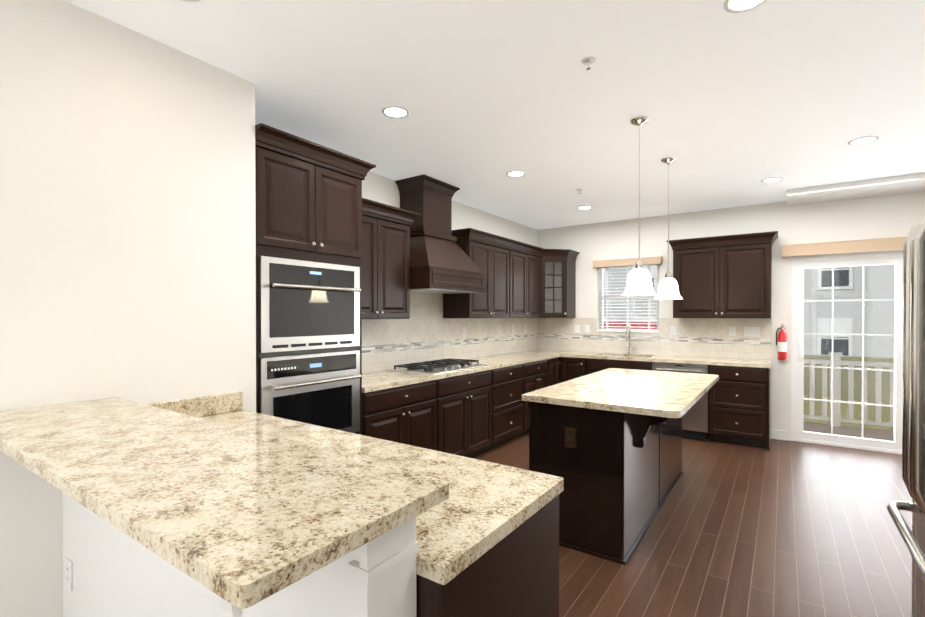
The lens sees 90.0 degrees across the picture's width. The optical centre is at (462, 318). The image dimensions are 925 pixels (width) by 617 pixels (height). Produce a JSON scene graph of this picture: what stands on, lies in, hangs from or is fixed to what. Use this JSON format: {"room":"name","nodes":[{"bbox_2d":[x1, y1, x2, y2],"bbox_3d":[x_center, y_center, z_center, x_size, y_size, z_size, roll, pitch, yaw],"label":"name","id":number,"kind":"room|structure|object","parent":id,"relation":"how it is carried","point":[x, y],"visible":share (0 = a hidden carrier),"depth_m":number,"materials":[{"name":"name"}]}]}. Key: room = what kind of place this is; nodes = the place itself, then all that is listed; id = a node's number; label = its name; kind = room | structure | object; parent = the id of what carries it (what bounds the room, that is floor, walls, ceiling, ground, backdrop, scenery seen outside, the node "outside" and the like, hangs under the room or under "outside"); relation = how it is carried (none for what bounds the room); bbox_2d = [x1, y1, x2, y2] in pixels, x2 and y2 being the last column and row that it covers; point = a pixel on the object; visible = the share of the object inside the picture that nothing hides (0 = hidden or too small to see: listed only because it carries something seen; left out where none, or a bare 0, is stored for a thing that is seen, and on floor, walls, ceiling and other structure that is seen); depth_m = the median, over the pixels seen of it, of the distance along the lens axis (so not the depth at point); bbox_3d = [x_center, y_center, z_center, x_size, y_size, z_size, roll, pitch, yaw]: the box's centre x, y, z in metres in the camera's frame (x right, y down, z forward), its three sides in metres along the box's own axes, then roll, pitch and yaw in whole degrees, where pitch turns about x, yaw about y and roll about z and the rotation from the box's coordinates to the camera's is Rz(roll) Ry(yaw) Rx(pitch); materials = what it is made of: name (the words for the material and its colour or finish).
{"room":"kitchen","nodes":[
{"label":"kitchen","id":0,"kind":"room"},
{"bbox_2d":[0,0,924,616],"bbox_3d":[0.379,0.053,1.459,5.450,2.740,10.400,0,0,35],"label":"wall","id":1,"kind":"structure","parent":0,"point":[126,212],"depth_m":2.13,"materials":[{"name":"white paint"}]},
{"bbox_2d":[0,397,448,608],"bbox_3d":[-0.923,0.373,1.347,1.858,0.032,0.477,0,0,35],"label":"peninsula bar","id":2,"kind":"object","parent":1,"relation":"on","point":[236,517],"visible":1,"depth_m":0.98,"materials":[{"name":"stone"}]},
{"bbox_2d":[362,198,420,318],"bbox_3d":[-0.798,-0.464,3.911,0.412,0.943,0.886,0,0,35],"label":"upper cabinet","id":3,"kind":"object","parent":1,"relation":"attached to","point":[385,261],"visible":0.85,"depth_m":3.88,"materials":[{"name":"brown wood"}]},
{"bbox_2d":[395,174,485,293],"bbox_3d":[-0.252,-0.797,4.558,0.570,1.070,0.920,0,0,35],"label":"wood range hood","id":4,"kind":"object","parent":1,"relation":"attached to","point":[441,262],"visible":0.94,"depth_m":4.42,"materials":[{"name":"brown wood"}]},
{"bbox_2d":[362,292,537,372],"bbox_3d":[-0.037,0.107,5.365,0.008,0.754,4.134,0,0,35],"label":"backsplash","id":5,"kind":"structure","parent":1,"relation":"attached to","point":[426,331],"depth_m":4.96,"materials":[{"name":"tile"}]},
{"bbox_2d":[462,327,465,336],"bbox_3d":[0.021,0.159,5.434,0.006,0.116,0.072,0,0,35],"label":"electrical outlet","id":6,"kind":"object","parent":5,"relation":"attached to","point":[463,331],"visible":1,"depth_m":5.43,"materials":[{"name":"white plastic"}]},
{"bbox_2d":[443,228,513,317],"bbox_3d":[0.187,-0.472,5.329,0.412,0.943,0.956,0,0,35],"label":"upper cabinet","id":7,"kind":"object","parent":1,"relation":"attached to","point":[487,254],"visible":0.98,"depth_m":5.18,"materials":[{"name":"brown wood"}]},
{"bbox_2d":[508,240,544,317],"bbox_3d":[0.713,-0.477,6.088,0.412,0.943,0.886,0,0,35],"label":"upper cabinet","id":8,"kind":"object","parent":1,"relation":"attached to","point":[524,280],"visible":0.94,"depth_m":5.97,"materials":[{"name":"brown wood"}]},
{"bbox_2d":[558,357,560,382],"bbox_3d":[1.227,0.904,6.635,0.642,0.775,0.635,0,0,35],"label":"cabinet filler","id":9,"kind":"object","parent":1,"relation":"attached to","point":[559,370],"depth_m":6.22,"materials":[{"name":"brown wood"}]},
{"bbox_2d":[540,249,579,317],"bbox_3d":[1.244,-0.480,6.627,0.670,0.943,0.614,0,0,35],"label":"upper cabinet","id":10,"kind":"object","parent":1,"relation":"attached to","point":[558,283],"visible":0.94,"depth_m":6.42,"materials":[{"name":"brown wood"}]},
{"bbox_2d":[593,256,661,267],"bbox_3d":[2.223,-0.758,6.275,0.910,0.093,0.073,0,0,35],"label":"window valance","id":11,"kind":"object","parent":1,"relation":"attached to","point":[628,261],"visible":1,"depth_m":6.24,"materials":[{"name":"beige wood"}]},
{"bbox_2d":[597,265,658,332],"bbox_3d":[2.279,-0.287,6.359,0.820,0.960,0.160,0,0,35],"label":"window","id":12,"kind":"structure","parent":1,"relation":"in","point":[602,297],"depth_m":6.47,"materials":[{"name":"white plastic"}]},
{"bbox_2d":[598,264,658,330],"bbox_3d":[2.265,-0.297,6.338,0.812,0.936,0.056,0,0,35],"label":"window blinds","id":13,"kind":"object","parent":12,"relation":"attached to","point":[607,288],"visible":0.62,"depth_m":6.36,"materials":[{"name":"white plastic"}]},
{"bbox_2d":[538,318,772,359],"bbox_3d":[2.373,0.237,6.217,2.980,0.484,0.008,0,0,35],"label":"backsplash","id":14,"kind":"structure","parent":1,"relation":"attached to","point":[703,337],"depth_m":5.96,"materials":[{"name":"tile"}]},
{"bbox_2d":[575,325,579,332],"bbox_3d":[1.662,0.151,6.700,0.072,0.116,0.006,0,0,35],"label":"electrical outlet","id":15,"kind":"object","parent":14,"relation":"attached to","point":[577,328],"visible":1,"depth_m":6.70,"materials":[{"name":"white plastic"}]},
{"bbox_2d":[585,325,589,332],"bbox_3d":[1.784,0.151,6.614,0.072,0.116,0.008,0,0,35],"label":"light switch","id":16,"kind":"object","parent":14,"relation":"attached to","point":[587,328],"visible":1,"depth_m":6.61,"materials":[{"name":"white plastic"}]},
{"bbox_2d":[670,326,676,334],"bbox_3d":[2.721,0.155,5.964,0.072,0.116,0.006,0,0,35],"label":"electrical outlet","id":17,"kind":"object","parent":14,"relation":"attached to","point":[673,330],"visible":1,"depth_m":5.96,"materials":[{"name":"white plastic"}]},
{"bbox_2d":[729,326,735,335],"bbox_3d":[3.263,0.158,5.588,0.072,0.116,0.006,0,0,35],"label":"electrical outlet","id":18,"kind":"object","parent":14,"relation":"attached to","point":[732,330],"visible":1,"depth_m":5.59,"materials":[{"name":"white plastic"}]},
{"bbox_2d":[744,327,759,336],"bbox_3d":[3.427,0.159,5.473,0.164,0.116,0.008,0,0,35],"label":"light switch","id":19,"kind":"object","parent":14,"relation":"attached to","point":[752,331],"visible":1,"depth_m":5.47,"materials":[{"name":"white plastic"}]},
{"bbox_2d":[666,231,777,317],"bbox_3d":[3.062,-0.473,5.487,1.124,0.943,0.412,0,0,35],"label":"upper cabinet","id":20,"kind":"object","parent":1,"relation":"attached to","point":[728,276],"visible":1,"depth_m":5.34,"materials":[{"name":"brown wood"}]},
{"bbox_2d":[771,429,785,439],"bbox_3d":[-0.192,1.366,1.863,2.479,0.110,10.099,0,0,35],"label":"baseboard","id":21,"kind":"structure","parent":1,"relation":"attached to","point":[778,434],"depth_m":5.33,"materials":[{"name":"white"}]},
{"bbox_2d":[776,324,786,359],"bbox_3d":[3.630,0.270,5.263,0.108,0.411,0.140,0,0,35],"label":"fire extinguisher","id":22,"kind":"object","parent":1,"relation":"attached to","point":[781,343],"visible":1,"depth_m":5.24,"materials":[{"name":"red metal"}]},
{"bbox_2d":[782,237,906,257],"bbox_3d":[4.457,-0.756,4.706,1.990,0.128,0.103,0,0,35],"label":"valance","id":23,"kind":"object","parent":1,"relation":"attached to","point":[867,245],"visible":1,"depth_m":4.92,"materials":[{"name":"beige wood"}]},
{"bbox_2d":[791,252,902,453],"bbox_3d":[4.532,0.363,4.795,1.830,2.080,0.145,0,0,35],"label":"glass door","id":24,"kind":"structure","parent":1,"relation":"attached to","point":[798,432],"depth_m":5.04,"materials":[{"name":"white plastic"}]},
{"bbox_2d":[65,0,924,229],"bbox_3d":[0.379,-1.337,1.451,5.450,0.160,10.400,0,0,35],"label":"ceiling","id":25,"kind":"structure","parent":0,"point":[797,96],"depth_m":2.69,"materials":[{"name":"white paint"}]},
{"bbox_2d":[181,0,199,1],"bbox_3d":[-1.124,-1.316,1.837,0.175,0.006,0.175,0,0,29],"label":"recessed light","id":26,"kind":"object","parent":25,"relation":"in","point":[181,0],"depth_m":1.91,"materials":[{"name":"white"}]},
{"bbox_2d":[382,106,408,118],"bbox_3d":[-0.431,-1.323,2.975,0.175,0.006,0.175,0,0,29],"label":"recessed light","id":27,"kind":"object","parent":25,"relation":"in","point":[398,112],"depth_m":2.97,"materials":[{"name":"white"}]},
{"bbox_2d":[506,171,524,176],"bbox_3d":[0.492,-1.331,4.270,0.175,0.006,0.175,0,0,11],"label":"recessed light","id":28,"kind":"object","parent":25,"relation":"in","point":[512,173],"depth_m":4.26,"materials":[{"name":"white"}]},
{"bbox_2d":[577,206,591,208],"bbox_3d":[1.480,-1.339,5.605,0.175,0.006,0.175,0,0,29],"label":"recessed light","id":29,"kind":"object","parent":25,"relation":"in","point":[581,207],"depth_m":5.60,"materials":[{"name":"white"}]},
{"bbox_2d":[581,56,595,69],"bbox_3d":[0.647,-1.300,2.372,0.076,0.045,0.076,0,0,35],"label":"sprinkler","id":30,"kind":"object","parent":25,"relation":"attached to","point":[589,60],"visible":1,"depth_m":2.37,"materials":[{"name":"white metal"}]},
{"bbox_2d":[622,116,657,295],"bbox_3d":[1.185,-0.742,3.098,0.226,1.170,0.226,0,0,35],"label":"pendant light","id":31,"kind":"object","parent":25,"relation":"hanging from","point":[639,281],"visible":1,"depth_m":3.05,"materials":[{"name":"white glass"}]},
{"bbox_2d":[654,157,682,298],"bbox_3d":[1.727,-0.747,3.878,0.226,1.170,0.226,0,0,35],"label":"pendant light","id":32,"kind":"object","parent":25,"relation":"hanging from","point":[668,287],"visible":1,"depth_m":3.84,"materials":[{"name":"white glass"}]},
{"bbox_2d":[723,0,767,12],"bbox_3d":[1.177,-1.316,1.907,0.175,0.006,0.175,0,0,11],"label":"recessed light","id":33,"kind":"object","parent":25,"relation":"in","point":[730,6],"depth_m":1.95,"materials":[{"name":"white"}]},
{"bbox_2d":[761,177,782,182],"bbox_3d":[2.986,-1.332,4.461,0.175,0.006,0.175,0,0,29],"label":"recessed light","id":34,"kind":"object","parent":25,"relation":"in","point":[774,179],"depth_m":4.45,"materials":[{"name":"white"}]},
{"bbox_2d":[848,136,878,144],"bbox_3d":[2.995,-1.326,3.457,0.175,0.006,0.175,0,0,26],"label":"recessed light","id":35,"kind":"object","parent":25,"relation":"in","point":[868,139],"depth_m":3.46,"materials":[{"name":"white"}]},
{"bbox_2d":[473,432,911,616],"bbox_3d":[0.379,1.448,1.468,5.450,0.050,10.400,0,0,35],"label":"floor","id":36,"kind":"structure","parent":0,"point":[783,528],"depth_m":2.88,"materials":[{"name":"brown wood"}]},
{"bbox_2d":[62,492,418,616],"bbox_3d":[-0.882,0.907,1.447,1.817,1.033,0.146,0,0,35],"label":"wall","id":37,"kind":"structure","parent":36,"relation":"on","point":[116,572],"depth_m":1.30,"materials":[{"name":"white paint"}]},
{"bbox_2d":[65,557,71,590],"bbox_3d":[-1.590,1.030,1.865,0.072,0.116,0.006,0,0,35],"label":"outlet","id":38,"kind":"object","parent":37,"relation":"attached to","point":[68,573],"visible":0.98,"depth_m":1.86,"materials":[{"name":"white plastic"}]},
{"bbox_2d":[218,596,241,616],"bbox_3d":[-0.640,0.564,1.055,0.060,0.343,0.249,0,0,35],"label":"corbel","id":39,"kind":"object","parent":37,"relation":"attached to","point":[229,608],"visible":0.17,"depth_m":1.13,"materials":[{"name":"white wood"}]},
{"bbox_2d":[255,123,375,434],"bbox_3d":[-1.156,0.159,3.154,0.688,2.508,0.888,0,0,35],"label":"tall cabinet","id":40,"kind":"object","parent":36,"relation":"on","point":[308,200],"visible":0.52,"depth_m":2.91,"materials":[{"name":"brown wood"}]},
{"bbox_2d":[259,350,360,432],"bbox_3d":[-1.139,0.515,3.106,0.610,0.572,0.752,0,0,35],"label":"oven","id":41,"kind":"object","parent":40,"relation":"in","point":[321,389],"visible":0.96,"depth_m":2.96,"materials":[{"name":"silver metal"}]},
{"bbox_2d":[259,256,360,352],"bbox_3d":[-1.139,-0.082,3.103,0.610,0.558,0.752,0,0,35],"label":"microwave oven","id":42,"kind":"object","parent":40,"relation":"in","point":[305,305],"visible":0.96,"depth_m":2.91,"materials":[{"name":"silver metal"}]},
{"bbox_2d":[362,380,436,450],"bbox_3d":[-0.704,0.971,3.837,0.657,0.875,0.856,0,0,35],"label":"base cabinet","id":43,"kind":"object","parent":36,"relation":"on","point":[406,414],"visible":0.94,"depth_m":3.67,"materials":[{"name":"brown wood"}]},
{"bbox_2d":[436,370,491,457],"bbox_3d":[-0.197,0.967,4.567,0.657,0.875,0.918,0,0,35],"label":"base cabinet","id":44,"kind":"object","parent":36,"relation":"on","point":[464,415],"visible":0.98,"depth_m":4.37,"materials":[{"name":"brown wood"}]},
{"bbox_2d":[362,349,571,392],"bbox_3d":[0.234,0.505,5.186,0.660,0.037,4.144,0,0,35],"label":"countertop","id":45,"kind":"structure","parent":44,"relation":"on","point":[379,380],"depth_m":4.27,"materials":[{"name":"stone"}]},
{"bbox_2d":[390,358,487,374],"bbox_3d":[-0.209,0.465,4.560,0.520,0.048,0.910,0,0,35],"label":"gas cooktop","id":46,"kind":"object","parent":45,"relation":"in","point":[433,367],"visible":1,"depth_m":4.42,"materials":[{"name":"silver metal"}]},
{"bbox_2d":[416,495,558,616],"bbox_3d":[-0.244,0.985,1.498,0.945,0.875,0.662,0,0,35],"label":"base cabinet","id":47,"kind":"object","parent":36,"relation":"on","point":[514,573],"visible":0.06,"depth_m":1.20,"materials":[{"name":"brown wood"}]},
{"bbox_2d":[146,391,563,584],"bbox_3d":[-0.629,0.475,1.749,1.883,0.139,0.638,0,0,35],"label":"countertop","id":48,"kind":"structure","parent":47,"relation":"on","point":[486,506],"depth_m":1.44,"materials":[{"name":"stone"}]},
{"bbox_2d":[485,364,522,451],"bbox_3d":[0.265,0.963,5.233,0.657,0.875,0.698,0,0,35],"label":"base cabinet","id":49,"kind":"object","parent":36,"relation":"on","point":[507,402],"visible":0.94,"depth_m":5.04,"materials":[{"name":"brown wood"}]},
{"bbox_2d":[529,402,531,470],"bbox_3d":[0.924,0.975,3.246,0.636,0.875,0.902,0,0,35],"label":"base cabinet","id":50,"kind":"object","parent":36,"relation":"on","point":[530,448],"visible":0.04,"depth_m":3.04,"materials":[{"name":"brown wood"}]},
{"bbox_2d":[516,359,547,437],"bbox_3d":[0.661,0.959,5.804,0.657,0.875,0.688,0,0,35],"label":"base cabinet","id":51,"kind":"object","parent":36,"relation":"on","point":[535,375],"visible":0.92,"depth_m":5.53,"materials":[{"name":"brown wood"}]},
{"bbox_2d":[547,357,559,385],"bbox_3d":[0.956,0.956,6.227,0.657,0.875,0.340,0,0,35],"label":"base cabinet","id":52,"kind":"object","parent":36,"relation":"on","point":[553,371],"visible":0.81,"depth_m":6.04,"materials":[{"name":"brown wood"}]},
{"bbox_2d":[561,357,585,382],"bbox_3d":[1.621,0.956,6.345,0.334,0.875,0.657,0,0,35],"label":"base cabinet","id":53,"kind":"object","parent":36,"relation":"on","point":[572,368],"visible":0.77,"depth_m":6.11,"materials":[{"name":"brown wood"}]},
{"bbox_2d":[532,402,682,564],"bbox_3d":[1.306,0.973,3.522,0.810,0.875,1.866,0,0,35],"label":"island base","id":54,"kind":"object","parent":36,"relation":"on","point":[621,473],"visible":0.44,"depth_m":2.83,"materials":[{"name":"brown wood"}]},
{"bbox_2d":[565,427,576,447],"bbox_3d":[0.663,0.735,2.841,0.075,0.120,0.008,0,0,35],"label":"outlet","id":55,"kind":"object","parent":54,"relation":"attached to","point":[570,437],"visible":1,"depth_m":2.84,"materials":[{"name":"brown plastic"}]},
{"bbox_2d":[522,368,718,417],"bbox_3d":[1.311,0.515,3.523,0.950,0.037,1.890,0,0,35],"label":"countertop","id":56,"kind":"structure","parent":54,"relation":"on","point":[667,394],"depth_m":3.15,"materials":[{"name":"beige stone"}]},
{"bbox_2d":[586,358,651,374],"bbox_3d":[2.096,0.958,6.015,0.817,0.875,0.657,0,0,35],"label":"base cabinet","id":57,"kind":"object","parent":36,"relation":"on","point":[594,365],"visible":0.08,"depth_m":5.80,"materials":[{"name":"brown wood"}]},
{"bbox_2d":[652,362,708,441],"bbox_3d":[2.666,0.962,5.587,0.591,0.872,0.660,0,0,35],"label":"dishwasher","id":58,"kind":"object","parent":36,"relation":"on","point":[695,421],"visible":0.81,"depth_m":5.28,"materials":[{"name":"silver metal"}]},
{"bbox_2d":[708,365,770,450],"bbox_3d":[3.165,0.962,5.274,0.572,0.875,0.659,0,0,35],"label":"base cabinet","id":59,"kind":"object","parent":36,"relation":"on","point":[739,405],"visible":1,"depth_m":5.03,"materials":[{"name":"brown wood"}]},
{"bbox_2d":[562,351,771,367],"bbox_3d":[2.462,0.501,5.775,2.328,0.037,0.633,0,0,35],"label":"countertop","id":60,"kind":"structure","parent":59,"relation":"on","point":[759,363],"depth_m":5.56,"materials":[{"name":"stone"}]},
{"bbox_2d":[625,325,635,353],"bbox_3d":[2.232,0.282,6.147,0.104,0.396,0.213,0,0,35],"label":"gooseneck faucet","id":61,"kind":"object","parent":60,"relation":"on","point":[630,348],"visible":1,"depth_m":6.21,"materials":[{"name":"silver metal"}]},
{"bbox_2d":[887,219,924,616],"bbox_3d":[1.772,0.531,1.231,0.867,1.787,0.910,0,0,35],"label":"refrigerator","id":62,"kind":"object","parent":36,"relation":"on","point":[913,425],"visible":1,"depth_m":1.43,"materials":[{"name":"grey metal"}]},
{"label":"outside","id":63,"kind":"structure","parent":0,"visible":0},
{"bbox_2d":[804,355,893,430],"bbox_3d":[16.703,2.004,20.730,70.000,0.802,39.840,0,0,35],"label":"ground","id":64,"kind":"structure","parent":63,"point":[885,381],"depth_m":10.53,"materials":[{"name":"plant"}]},
{"bbox_2d":[604,322,656,328],"bbox_3d":[7.429,0.877,19.640,4.500,1.432,1.820,0,0,35],"label":"parked car","id":65,"kind":"object","parent":64,"relation":"on","point":[638,326],"depth_m":18.79,"materials":[{"name":"red paint"}]},
{"bbox_2d":[604,264,894,357],"bbox_3d":[16.781,-2.106,22.623,52.060,8.800,10.600,0,0,35],"label":"houses","id":66,"kind":"structure","parent":64,"relation":"on","point":[841,326],"depth_m":19.72,"materials":[{"name":"beige"}]},
{"bbox_2d":[804,352,893,440],"bbox_3d":[5.301,1.455,5.707,4.036,1.885,2.158,0,0,35],"label":"deck","id":67,"kind":"object","parent":64,"relation":"on","point":[877,434],"depth_m":6.69,"materials":[{"name":"beige wood"}]}
]}

